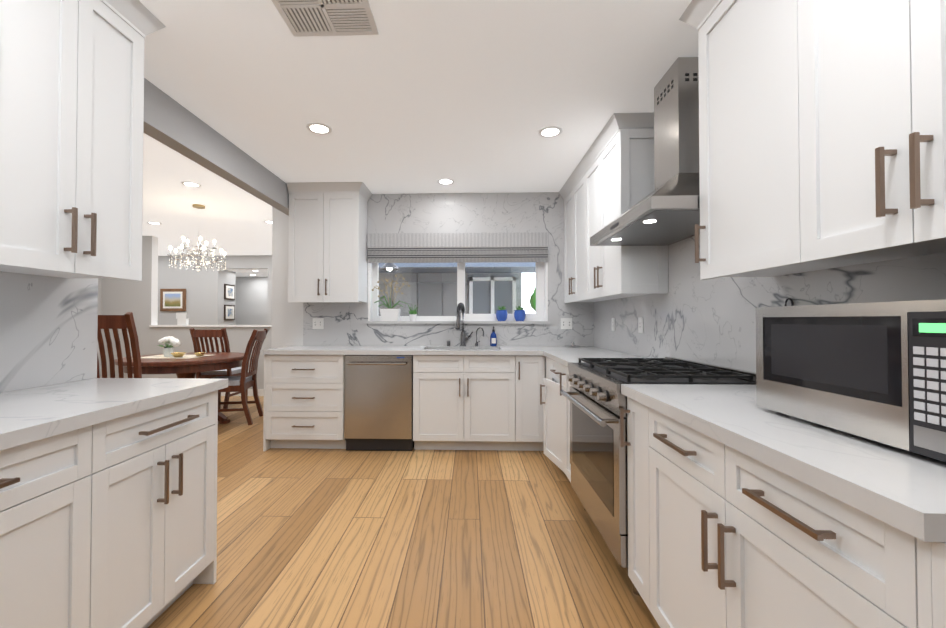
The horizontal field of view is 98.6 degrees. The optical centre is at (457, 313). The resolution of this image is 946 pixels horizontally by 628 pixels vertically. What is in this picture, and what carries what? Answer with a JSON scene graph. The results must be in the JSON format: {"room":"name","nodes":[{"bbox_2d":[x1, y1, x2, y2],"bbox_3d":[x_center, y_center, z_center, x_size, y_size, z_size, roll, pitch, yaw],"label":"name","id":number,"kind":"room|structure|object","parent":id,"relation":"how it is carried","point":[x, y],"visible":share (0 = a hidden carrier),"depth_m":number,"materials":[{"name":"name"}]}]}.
{"room":"kitchen","nodes":[
{"label":"kitchen","id":0,"kind":"room"},
{"bbox_2d":[97,278,101,377],"bbox_3d":[-5.829,-0.035,2.429,0.140,2.520,8.020,0,-1,2],"label":"wall","id":1,"kind":"structure","parent":0,"point":[99,299],"depth_m":6.40,"materials":[{"name":"grey paint"}]},
{"bbox_2d":[101,236,271,388],"bbox_3d":[-3.843,0.021,6.439,3.860,2.520,0.120,0,-1,2],"label":"wall","id":2,"kind":"structure","parent":0,"point":[121,296],"depth_m":6.41,"materials":[{"name":"grey paint"}]},
{"bbox_2d":[149,236,271,326],"bbox_3d":[-3.369,-0.517,6.431,2.910,1.442,0.190,0,-1,2],"label":"trim","id":3,"kind":"structure","parent":2,"relation":"attached to","point":[154,297],"depth_m":6.45,"materials":[{"name":"white wood"}]},
{"bbox_2d":[177,318,188,324],"bbox_3d":[-4.334,0.122,6.423,0.140,0.103,0.060,0,-1,2],"label":"box","id":4,"kind":"object","parent":3,"relation":"on","point":[182,321],"visible":1,"depth_m":6.39,"materials":[{"name":"white"}]},
{"bbox_2d":[221,389,263,395],"bbox_3d":[-3.776,1.225,6.351,3.720,0.110,0.015,0,-1,2],"label":"baseboard","id":5,"kind":"structure","parent":2,"relation":"attached to","point":[260,392],"depth_m":6.32,"materials":[{"name":"white wood"}]},
{"bbox_2d":[157,255,271,324],"bbox_3d":[-4.901,0.049,8.452,6.340,2.520,0.120,0,-1,2],"label":"wall","id":6,"kind":"structure","parent":0,"point":[203,287],"depth_m":8.41,"materials":[{"name":"grey paint"}]},
{"bbox_2d":[160,289,185,310],"bbox_3d":[-5.878,-0.288,8.410,0.530,0.465,0.034,0,-1,2],"label":"picture frame","id":7,"kind":"object","parent":6,"relation":"attached to","point":[172,299],"depth_m":8.39,"materials":[{"name":"brown wood"}]},
{"bbox_2d":[176,312,186,318],"bbox_3d":[-5.705,0.031,8.413,0.212,0.124,0.008,0,-1,2],"label":"light switch","id":8,"kind":"object","parent":6,"relation":"attached to","point":[181,314],"visible":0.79,"depth_m":8.41,"materials":[{"name":"white plastic"}]},
{"bbox_2d":[143,78,288,215],"bbox_3d":[-1.748,-1.165,3.143,0.115,0.240,2.389,0,-1,2],"label":"header beam","id":9,"kind":"structure","parent":0,"point":[171,123],"depth_m":2.77,"materials":[{"name":"grey paint"}]},
{"bbox_2d":[221,269,267,324],"bbox_3d":[-5.009,0.156,9.315,2.510,2.330,1.600,0,-1,2],"label":"wall","id":10,"kind":"structure","parent":0,"point":[250,302],"depth_m":10.00,"materials":[{"name":"grey paint"}]},
{"bbox_2d":[224,284,234,299],"bbox_3d":[-4.915,-0.471,8.781,0.029,0.330,0.360,0,-1,2],"label":"picture frame","id":11,"kind":"object","parent":10,"relation":"attached to","point":[229,290],"depth_m":8.75,"materials":[{"name":"black wood"}]},
{"bbox_2d":[224,305,234,319],"bbox_3d":[-4.915,-0.031,8.775,0.029,0.330,0.360,0,-1,2],"label":"picture frame","id":12,"kind":"object","parent":10,"relation":"attached to","point":[229,310],"depth_m":8.75,"materials":[{"name":"black wood"}]},
{"bbox_2d":[271,207,302,348],"bbox_3d":[-0.271,-0.008,4.352,3.410,2.520,0.150,0,-1,2],"label":"wall","id":13,"kind":"structure","parent":0,"point":[287,323],"depth_m":4.33,"materials":[{"name":"white paint"}]},
{"bbox_2d":[286,182,371,302],"bbox_3d":[-1.275,-0.691,4.104,0.749,1.158,0.383,0,-1,2],"label":"upper cabinet","id":14,"kind":"object","parent":13,"relation":"attached to","point":[327,253],"visible":1,"depth_m":3.97,"materials":[{"name":"white wood"}]},
{"bbox_2d":[303,192,593,345],"bbox_3d":[-0.109,-0.467,4.268,3.040,1.602,0.020,0,-1,2],"label":"backsplash","id":15,"kind":"structure","parent":13,"relation":"attached to","point":[346,325],"depth_m":4.25,"materials":[{"name":"stone"}]},
{"bbox_2d":[313,318,323,328],"bbox_3d":[-1.469,0.101,4.287,0.115,0.115,0.008,0,-1,2],"label":"electrical outlet plate","id":16,"kind":"object","parent":15,"relation":"attached to","point":[318,323],"depth_m":4.29,"materials":[{"name":"white plastic"}]},
{"bbox_2d":[561,318,571,328],"bbox_3d":[1.129,0.100,4.206,0.115,0.115,0.008,0,-1,2],"label":"electrical outlet plate","id":17,"kind":"object","parent":15,"relation":"attached to","point":[566,323],"depth_m":4.20,"materials":[{"name":"white plastic"}]},
{"bbox_2d":[365,321,549,323],"bbox_3d":[0.003,0.089,4.316,1.920,0.025,0.199,0,-1,2],"label":"window sill","id":18,"kind":"structure","parent":13,"relation":"attached to","point":[454,322],"depth_m":4.22,"materials":[{"name":"stone"}]},
{"bbox_2d":[372,273,409,320],"bbox_3d":[-0.699,-0.177,4.304,0.410,0.503,0.120,0,-1,2],"label":"orchid plant","id":19,"kind":"object","parent":18,"relation":"on","point":[388,313],"visible":1,"depth_m":4.27,"materials":[{"name":"green plant"}]},
{"bbox_2d":[408,304,417,320],"bbox_3d":[-0.468,-0.014,4.295,0.112,0.178,0.082,0,-1,2],"label":"plant","id":20,"kind":"object","parent":18,"relation":"on","point":[412,314],"visible":1,"depth_m":4.27,"materials":[{"name":"green plant"}]},
{"bbox_2d":[496,306,507,320],"bbox_3d":[0.466,-0.004,4.266,0.124,0.156,0.122,0,-1,2],"label":"potted plant","id":21,"kind":"object","parent":18,"relation":"on","point":[501,313],"visible":1,"depth_m":4.22,"materials":[{"name":"blue"}]},
{"bbox_2d":[514,306,525,320],"bbox_3d":[0.656,-0.004,4.260,0.124,0.156,0.122,0,-1,2],"label":"potted plant","id":22,"kind":"object","parent":18,"relation":"on","point":[519,314],"visible":1,"depth_m":4.22,"materials":[{"name":"blue"}]},
{"bbox_2d":[368,262,547,320],"bbox_3d":[0.003,-0.366,4.338,1.880,0.935,0.169,0,-1,2],"label":"window","id":23,"kind":"structure","parent":13,"relation":"in","point":[541,295],"depth_m":4.36,"materials":[{"name":"white"}]},
{"bbox_2d":[367,232,548,262],"bbox_3d":[-0.001,-0.689,4.226,1.880,0.303,0.062,0,-1,2],"label":"roman shade","id":24,"kind":"object","parent":13,"relation":"attached to","point":[450,247],"visible":0.92,"depth_m":4.21,"materials":[{"name":"grey fabric"}]},
{"bbox_2d":[147,396,659,627],"bbox_3d":[-3.338,1.279,4.174,10.130,0.060,12.100,0,-1,2],"label":"floor","id":25,"kind":"structure","parent":0,"point":[326,538],"depth_m":2.14,"materials":[{"name":"brown wood"}]},
{"bbox_2d":[0,418,119,627],"bbox_3d":[-1.439,0.766,0.863,0.627,0.874,0.882,0,-1,2],"label":"base cabinet","id":26,"kind":"object","parent":25,"relation":"on","point":[112,523],"depth_m":1.15,"materials":[{"name":"white wood"}]},
{"bbox_2d":[0,378,227,450],"bbox_3d":[-1.447,0.298,0.242,0.654,0.040,3.330,0,-1,2],"label":"countertop","id":27,"kind":"structure","parent":26,"relation":"on","point":[28,415],"depth_m":1.38,"materials":[{"name":"stone"}]},
{"bbox_2d":[97,312,141,377],"bbox_3d":[-3.029,0.618,3.688,0.460,1.261,0.591,0,-1,-6],"label":"dining chair","id":28,"kind":"object","parent":25,"relation":"on","point":[115,323],"visible":0.31,"depth_m":3.49,"materials":[{"name":"brown wood"}]},
{"bbox_2d":[116,390,217,627],"bbox_3d":[-1.418,0.775,1.526,0.627,0.874,0.678,0,-1,2],"label":"base cabinet","id":29,"kind":"object","parent":25,"relation":"on","point":[166,459],"depth_m":1.53,"materials":[{"name":"white wood"}]},
{"bbox_2d":[114,352,244,423],"bbox_3d":[-3.136,0.874,4.704,1.290,0.765,1.290,0,-1,2],"label":"dining table","id":30,"kind":"object","parent":25,"relation":"on","point":[190,367],"visible":0.56,"depth_m":4.34,"materials":[{"name":"brown wood"}]},
{"bbox_2d":[131,355,211,358],"bbox_3d":[-3.238,0.488,4.662,0.640,0.004,0.460,0,-1,2],"label":"table runner","id":31,"kind":"object","parent":30,"relation":"on","point":[170,357],"visible":0.71,"depth_m":4.52,"materials":[{"name":"white fabric"}]},
{"bbox_2d":[157,336,180,356],"bbox_3d":[-3.307,0.370,4.670,0.223,0.229,0.209,0,-1,2],"label":"flower vase","id":32,"kind":"object","parent":31,"relation":"on","point":[168,349],"visible":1,"depth_m":4.63,"materials":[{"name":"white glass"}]},
{"bbox_2d":[171,352,185,356],"bbox_3d":[-3.122,0.459,4.549,0.150,0.050,0.148,0,-1,2],"label":"bowl","id":33,"kind":"object","parent":31,"relation":"on","point":[177,354],"visible":1,"depth_m":4.51,"materials":[{"name":"brown metal"}]},
{"bbox_2d":[194,352,205,355],"bbox_3d":[-2.967,0.465,4.684,0.120,0.040,0.118,0,-1,2],"label":"bowl","id":34,"kind":"object","parent":31,"relation":"on","point":[199,353],"visible":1,"depth_m":4.66,"materials":[{"name":"brown metal"}]},
{"bbox_2d":[189,328,247,408],"bbox_3d":[-3.259,0.731,5.584,0.460,1.087,0.591,0,-1,2],"label":"dining chair","id":35,"kind":"object","parent":25,"relation":"on","point":[210,334],"visible":0.5,"depth_m":5.37,"materials":[{"name":"brown wood"}]},
{"bbox_2d":[211,328,267,424],"bbox_3d":[-2.600,0.720,4.783,0.591,1.087,0.460,0,-1,-10],"label":"dining chair","id":36,"kind":"object","parent":25,"relation":"on","point":[244,381],"visible":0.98,"depth_m":4.70,"materials":[{"name":"brown wood"}]},
{"bbox_2d":[263,355,345,450],"bbox_3d":[-1.380,0.810,3.983,0.731,0.874,0.627,0,-1,2],"label":"base cabinet","id":37,"kind":"object","parent":25,"relation":"on","point":[304,394],"depth_m":3.68,"materials":[{"name":"white wood"}]},
{"bbox_2d":[260,346,608,354],"bbox_3d":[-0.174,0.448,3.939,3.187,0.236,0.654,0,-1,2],"label":"countertop","id":38,"kind":"structure","parent":37,"relation":"on","point":[287,350],"depth_m":3.66,"materials":[{"name":"stone"}]},
{"bbox_2d":[455,303,472,345],"bbox_3d":[0.072,0.107,4.134,0.180,0.448,0.217,0,-1,2],"label":"faucet","id":39,"kind":"object","parent":38,"relation":"on","point":[460,306],"visible":1,"depth_m":4.17,"materials":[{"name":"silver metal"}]},
{"bbox_2d":[475,327,483,345],"bbox_3d":[0.229,0.234,4.208,0.093,0.196,0.043,0,-1,2],"label":"tap","id":40,"kind":"object","parent":38,"relation":"on","point":[476,343],"visible":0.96,"depth_m":4.20,"materials":[{"name":"silver metal"}]},
{"bbox_2d":[490,327,496,345],"bbox_3d":[0.374,0.231,4.205,0.068,0.203,0.074,0,-1,2],"label":"soap bottle","id":41,"kind":"object","parent":38,"relation":"on","point":[493,339],"visible":0.98,"depth_m":4.18,"materials":[{"name":"blue glass"}]},
{"bbox_2d":[565,342,579,346],"bbox_3d":[1.157,0.306,4.098,0.150,0.050,0.148,0,-1,2],"label":"dish","id":42,"kind":"object","parent":38,"relation":"on","point":[572,344],"visible":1,"depth_m":4.08,"materials":[{"name":"silver metal"}]},
{"bbox_2d":[344,355,413,450],"bbox_3d":[-0.702,0.810,3.930,0.612,0.872,0.690,0,-1,2],"label":"dishwasher","id":43,"kind":"object","parent":25,"relation":"on","point":[378,402],"visible":0.88,"depth_m":3.64,"materials":[{"name":"grey metal"}]},
{"bbox_2d":[413,367,518,450],"bbox_3d":[0.069,0.916,3.937,0.914,0.660,0.627,0,-1,2],"label":"base cabinet","id":44,"kind":"object","parent":25,"relation":"on","point":[476,402],"depth_m":3.63,"materials":[{"name":"white wood"}]},
{"bbox_2d":[503,355,545,450],"bbox_3d":[0.629,0.809,3.921,0.323,0.874,0.627,0,-1,2],"label":"base cabinet","id":45,"kind":"object","parent":25,"relation":"on","point":[530,370],"depth_m":3.61,"materials":[{"name":"white wood"}]},
{"bbox_2d":[544,357,559,467],"bbox_3d":[1.051,0.797,3.078,0.682,0.874,0.432,0,-1,2],"label":"base cabinet","id":46,"kind":"object","parent":25,"relation":"on","point":[552,380],"depth_m":3.14,"materials":[{"name":"white wood"}]},
{"bbox_2d":[540,350,655,366],"bbox_3d":[1.060,0.338,3.083,0.667,0.040,0.963,0,-1,2],"label":"countertop","id":47,"kind":"structure","parent":46,"relation":"on","point":[563,357],"depth_m":3.21,"materials":[{"name":"stone"}]},
{"bbox_2d":[560,364,623,481],"bbox_3d":[1.064,0.792,2.758,0.636,0.874,0.324,0,-1,2],"label":"base cabinet","id":48,"kind":"object","parent":25,"relation":"on","point":[565,465],"depth_m":2.84,"materials":[{"name":"white wood"}]},
{"bbox_2d":[624,397,635,586],"bbox_3d":[1.032,0.776,1.583,0.627,0.874,0.267,0,-1,2],"label":"base cabinet","id":49,"kind":"object","parent":25,"relation":"on","point":[631,404],"depth_m":1.68,"materials":[{"name":"white wood"}]},
{"bbox_2d":[560,357,755,595],"bbox_3d":[0.990,0.743,2.158,0.707,0.955,0.871,0,-1,2],"label":"range","id":50,"kind":"object","parent":25,"relation":"on","point":[595,397],"visible":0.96,"depth_m":1.96,"materials":[{"name":"silver metal"}]},
{"bbox_2d":[636,401,945,627],"bbox_3d":[1.016,0.769,1.071,0.627,0.874,0.991,0,-1,2],"label":"base cabinet","id":51,"kind":"object","parent":25,"relation":"on","point":[721,535],"depth_m":0.96,"materials":[{"name":"white wood"}]},
{"bbox_2d":[621,384,945,541],"bbox_3d":[1.007,0.311,1.145,0.654,0.040,1.158,0,-1,2],"label":"countertop","id":52,"kind":"structure","parent":51,"relation":"on","point":[903,490],"depth_m":0.85,"materials":[{"name":"stone"}]},
{"bbox_2d":[755,299,945,461],"bbox_3d":[1.106,0.132,0.962,0.402,0.311,0.556,0,-1,2],"label":"microwave","id":53,"kind":"object","parent":52,"relation":"on","point":[874,371],"visible":1,"depth_m":0.91,"materials":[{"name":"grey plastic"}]},
{"bbox_2d":[139,0,697,255],"bbox_3d":[-3.418,-1.310,4.213,9.970,0.080,12.100,0,-1,2],"label":"ceiling","id":54,"kind":"structure","parent":0,"point":[424,96],"depth_m":2.38,"materials":[{"name":"white paint"}]},
{"bbox_2d":[147,222,161,224],"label":"recessed light","id":55,"kind":"object","parent":54,"relation":"in","point":[155,223],"depth_m":5.60,"materials":[{"name":"white"}]},
{"bbox_2d":[181,181,200,187],"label":"recessed light","id":56,"kind":"object","parent":54,"relation":"in","point":[186,183],"depth_m":3.99,"materials":[{"name":"white plastic"}]},
{"bbox_2d":[167,204,226,270],"bbox_3d":[-3.007,-0.879,4.724,0.604,0.767,0.601,0,-1,2],"label":"chandelier","id":57,"kind":"object","parent":54,"relation":"hanging from","point":[198,260],"visible":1,"depth_m":4.70,"materials":[{"name":"glass"}]},
{"bbox_2d":[306,123,331,134],"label":"recessed light","id":58,"kind":"object","parent":54,"relation":"in","point":[316,128],"depth_m":2.82,"materials":[{"name":"white plastic"}]},
{"bbox_2d":[271,0,378,36],"bbox_3d":[-0.569,-1.301,1.713,0.400,0.008,0.360,0,-1,2],"label":"ceiling vent","id":59,"kind":"object","parent":54,"relation":"in","point":[303,18],"visible":1,"depth_m":1.78,"materials":[{"name":"white metal"}]},
{"bbox_2d":[437,179,454,184],"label":"recessed light","id":60,"kind":"object","parent":54,"relation":"in","point":[441,181],"depth_m":3.90,"materials":[{"name":"white"}]},
{"bbox_2d":[538,126,562,137],"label":"recessed light","id":61,"kind":"object","parent":54,"relation":"in","point":[545,132],"depth_m":2.87,"materials":[{"name":"white plastic"}]},
{"bbox_3d":[-1.839,-0.068,0.114,0.120,2.520,3.640,0,-1,2],"label":"wall","id":62,"kind":"structure","parent":0,"visible":0},
{"bbox_2d":[0,0,11,263],"bbox_3d":[-1.571,-0.743,0.805,0.329,1.146,0.877,0,-1,2],"label":"upper cabinet","id":63,"kind":"object","parent":62,"relation":"attached to","point":[5,5],"depth_m":1.26,"materials":[{"name":"white wood"}]},
{"bbox_2d":[0,271,97,392],"bbox_3d":[-1.764,-0.479,0.265,0.020,1.514,3.335,0,-1,2],"label":"backsplash","id":64,"kind":"structure","parent":62,"relation":"attached to","point":[48,329],"depth_m":1.69,"materials":[{"name":"stone"}]},
{"bbox_2d":[0,0,151,279],"bbox_3d":[-1.551,-0.734,1.457,0.329,1.146,0.661,0,-1,2],"label":"upper cabinet","id":65,"kind":"object","parent":62,"relation":"attached to","point":[71,127],"depth_m":1.49,"materials":[{"name":"white wood"}]},
{"bbox_3d":[1.407,-0.052,1.214,0.140,2.520,6.320,0,-1,2],"label":"wall","id":66,"kind":"structure","parent":0,"visible":0},
{"bbox_2d":[563,164,604,302],"bbox_3d":[1.246,-0.701,3.795,0.299,1.146,0.842,0,-1,2],"label":"upper cabinet","id":67,"kind":"object","parent":66,"relation":"attached to","point":[573,194],"depth_m":3.80,"materials":[{"name":"white wood"}]},
{"bbox_2d":[583,112,667,299],"bbox_3d":[1.223,-0.712,3.060,0.299,1.146,0.863,0,-1,2],"label":"upper cabinet","id":68,"kind":"object","parent":66,"relation":"attached to","point":[611,178],"depth_m":2.66,"materials":[{"name":"white wood"}]},
{"bbox_2d":[590,57,699,245],"bbox_3d":[1.095,-0.869,2.185,0.500,0.854,0.890,0,-1,2],"label":"range hood","id":69,"kind":"object","parent":66,"relation":"attached to","point":[666,212],"visible":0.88,"depth_m":2.05,"materials":[{"name":"silver metal"}]},
{"bbox_2d":[691,0,829,279],"bbox_3d":[1.172,-0.734,1.439,0.299,1.146,0.581,0,-1,2],"label":"upper cabinet","id":70,"kind":"object","parent":66,"relation":"attached to","point":[736,38],"depth_m":1.51,"materials":[{"name":"white wood"}]},
{"bbox_2d":[594,234,945,371],"bbox_3d":[1.356,-0.497,2.167,0.020,1.602,4.130,0,-1,2],"label":"backsplash","id":71,"kind":"structure","parent":66,"relation":"attached to","point":[690,315],"depth_m":2.03,"materials":[{"name":"stone"}]},
{"bbox_2d":[612,318,614,330],"bbox_3d":[1.386,0.091,3.613,0.008,0.115,0.075,0,-1,2],"label":"electrical outlet plate","id":72,"kind":"object","parent":71,"relation":"attached to","point":[613,319],"depth_m":3.60,"materials":[{"name":"white plastic"}]},
{"bbox_2d":[638,317,642,332],"bbox_3d":[1.368,0.083,3.033,0.008,0.115,0.075,0,-1,2],"label":"electrical outlet plate","id":73,"kind":"object","parent":71,"relation":"attached to","point":[640,319],"depth_m":3.03,"materials":[{"name":"white plastic"}]},
{"bbox_2d":[784,298,793,305],"bbox_3d":[1.322,-0.031,1.616,0.013,0.068,0.044,0,-1,2],"label":"hook","id":74,"kind":"object","parent":71,"relation":"attached to","point":[791,300],"visible":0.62,"depth_m":1.61,"materials":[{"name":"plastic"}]},
{"bbox_2d":[775,0,945,267],"bbox_3d":[1.155,-0.742,0.900,0.299,1.146,0.731,0,-1,2],"label":"upper cabinet","id":75,"kind":"object","parent":66,"relation":"attached to","point":[822,134],"depth_m":1.04,"materials":[{"name":"white wood"}]},
{"label":"outside","id":76,"kind":"structure","parent":0,"visible":0},
{"bbox_3d":[1.196,1.470,5.676,5.700,0.200,2.610,0,-1,2],"label":"ground","id":77,"kind":"structure","parent":76,"visible":0},
{"bbox_2d":[379,262,535,315],"bbox_3d":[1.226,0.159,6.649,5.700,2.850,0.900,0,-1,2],"label":"window","id":78,"kind":"structure","parent":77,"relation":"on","point":[435,294],"depth_m":7.01,"materials":[{"name":"glass"}]},
{"bbox_2d":[380,263,398,270],"bbox_3d":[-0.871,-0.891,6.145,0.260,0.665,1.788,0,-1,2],"label":"pendant lamp","id":79,"kind":"object","parent":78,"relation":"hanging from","point":[393,266],"depth_m":5.32,"materials":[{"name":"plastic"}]},
{"bbox_2d":[530,287,535,310],"bbox_3d":[1.524,0.442,6.407,0.866,1.878,0.906,0,-1,2],"label":"bush","id":80,"kind":"object","parent":77,"relation":"on","point":[533,300],"depth_m":6.34,"materials":[{"name":"green plant"}]}
]}

